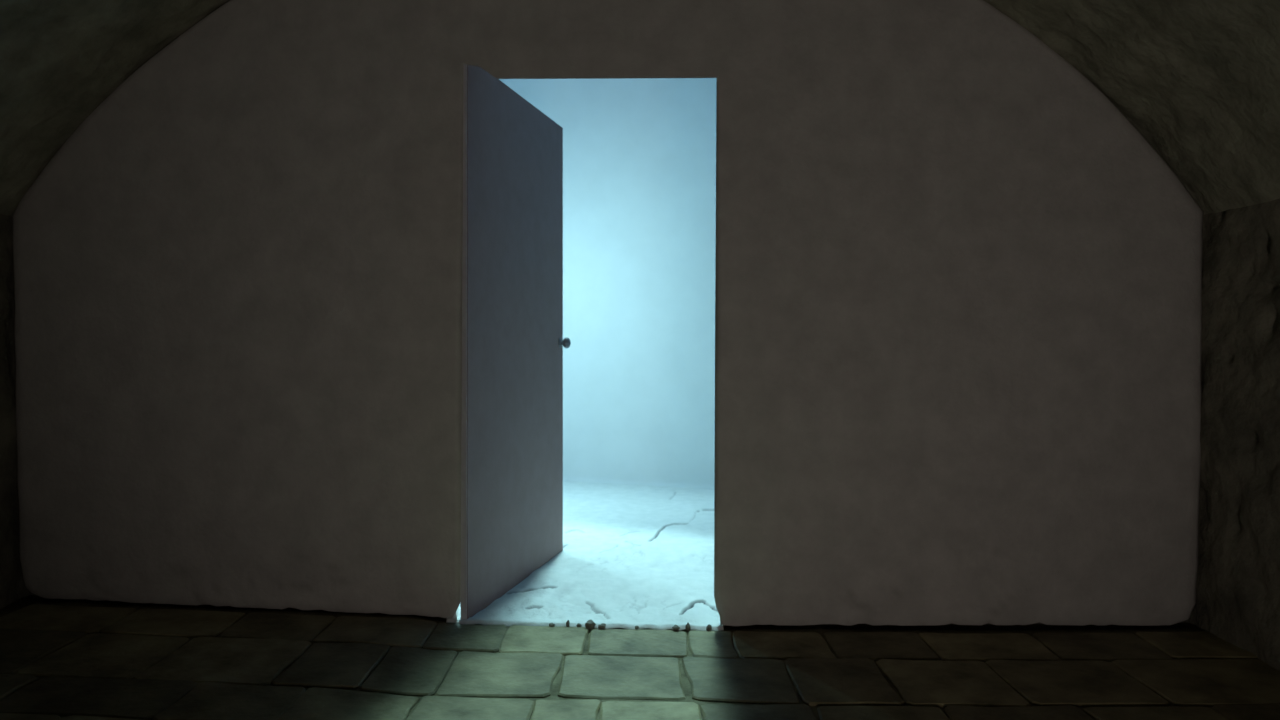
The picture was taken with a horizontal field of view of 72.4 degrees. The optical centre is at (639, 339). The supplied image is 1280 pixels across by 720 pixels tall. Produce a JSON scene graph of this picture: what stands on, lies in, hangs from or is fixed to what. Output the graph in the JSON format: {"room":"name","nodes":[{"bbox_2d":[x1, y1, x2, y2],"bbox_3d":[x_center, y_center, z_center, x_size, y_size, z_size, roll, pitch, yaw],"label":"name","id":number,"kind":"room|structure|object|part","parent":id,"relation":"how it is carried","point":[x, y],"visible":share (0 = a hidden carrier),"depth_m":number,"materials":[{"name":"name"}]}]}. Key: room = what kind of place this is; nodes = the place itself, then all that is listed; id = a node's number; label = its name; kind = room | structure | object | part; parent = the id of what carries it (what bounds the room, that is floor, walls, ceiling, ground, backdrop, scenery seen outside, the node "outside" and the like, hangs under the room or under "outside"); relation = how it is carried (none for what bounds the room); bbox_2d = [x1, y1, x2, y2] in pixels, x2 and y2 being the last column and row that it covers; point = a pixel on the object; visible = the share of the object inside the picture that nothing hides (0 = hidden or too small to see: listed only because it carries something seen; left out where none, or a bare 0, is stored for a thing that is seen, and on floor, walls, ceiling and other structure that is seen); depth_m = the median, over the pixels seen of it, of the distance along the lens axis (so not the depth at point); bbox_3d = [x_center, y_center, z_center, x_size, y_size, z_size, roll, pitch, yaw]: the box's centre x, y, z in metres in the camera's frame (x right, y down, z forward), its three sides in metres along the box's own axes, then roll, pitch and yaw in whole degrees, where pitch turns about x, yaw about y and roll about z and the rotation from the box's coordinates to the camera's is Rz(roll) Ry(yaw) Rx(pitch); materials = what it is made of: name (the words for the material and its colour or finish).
{"room":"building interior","nodes":[
{"label":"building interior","id":0,"kind":"room"},
{"bbox_2d":[0,214,29,608],"bbox_3d":[-2.523,0.354,0.280,0.087,1.733,6.640,0,0,0],"label":"wall","id":1,"kind":"structure","parent":0,"point":[12,588],"depth_m":3.50,"materials":[{"name":"stone"}]},
{"bbox_2d":[499,78,715,488],"bbox_3d":[-0.325,-1.260,6.935,5.282,4.800,0.058,0,0,19],"label":"wall","id":2,"kind":"structure","parent":0,"point":[639,154],"depth_m":6.86,"materials":[{"name":"paint"}]},
{"bbox_2d":[12,0,1203,626],"bbox_3d":[-0.132,-0.279,3.551,4.808,3.034,0.117,0,0,0],"label":"wall","id":3,"kind":"structure","parent":0,"point":[958,301],"depth_m":3.50,"materials":[{"name":"paint"}]},
{"bbox_2d":[461,64,570,618],"bbox_3d":[-0.568,-0.004,4.107,0.142,2.276,1.236,0,0,13],"label":"door","id":4,"kind":"structure","parent":3,"relation":"in","point":[513,342],"depth_m":3.95,"materials":[{"name":"paint"}]},
{"bbox_3d":[-0.395,0.015,4.650,0.050,0.060,0.060,0,0,13],"label":"knob","id":5,"kind":"part","parent":4,"relation":"part of","materials":[{"name":"metal"}]},
{"bbox_2d":[0,481,1279,719],"bbox_3d":[0.000,1.126,2.560,5.500,0.177,11.180,0,0,0],"label":"floor","id":6,"kind":"structure","parent":0,"point":[61,659],"depth_m":3.08,"materials":[{"name":"stone"}]},
{"bbox_2d":[585,620,595,628],"bbox_3d":[-0.198,1.125,3.470,0.035,0.031,0.042,0,0,39],"label":"crumb","id":7,"kind":"object","parent":6,"relation":"on","point":[589,624],"visible":1,"depth_m":3.46,"materials":[{"name":"grey stone"}]},
{"bbox_2d":[598,623,605,628],"bbox_3d":[-0.150,1.133,3.470,0.031,0.018,0.028,0,0,0],"label":"crumb","id":8,"kind":"object","parent":6,"relation":"on","point":[600,626],"visible":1,"depth_m":3.46,"materials":[{"name":"grey stone"}]},
{"bbox_2d":[672,625,679,629],"bbox_3d":[0.143,1.140,3.469,0.029,0.018,0.033,0,0,-28],"label":"crumb","id":9,"kind":"object","parent":6,"relation":"on","point":[675,627],"visible":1,"depth_m":3.46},
{"bbox_2d":[685,623,690,630],"bbox_3d":[0.190,1.134,3.470,0.019,0.032,0.019,0,0,-14],"label":"crumb","id":10,"kind":"object","parent":6,"relation":"on","point":[687,627],"visible":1,"depth_m":3.46,"materials":[{"name":"grey stone"}]},
{"bbox_2d":[706,624,711,630],"bbox_3d":[0.274,1.140,3.469,0.021,0.024,0.022,0,0,16],"label":"crumb","id":11,"kind":"object","parent":6,"relation":"on","point":[709,627],"visible":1,"depth_m":3.46,"materials":[{"name":"grey stone"}]},
{"bbox_2d":[0,0,1279,215],"bbox_3d":[-0.131,-1.158,0.280,4.860,1.336,6.640,0,0,0],"label":"ceiling","id":12,"kind":"structure","parent":0,"point":[1199,80],"depth_m":3.20,"materials":[{"name":"stone"}]},
{"bbox_2d":[1188,199,1279,670],"bbox_3d":[2.280,0.350,0.280,0.102,1.740,6.640,0,0,0],"label":"wall","id":13,"kind":"structure","parent":0,"point":[1238,583],"depth_m":3.31,"materials":[{"name":"stone"}]}
]}

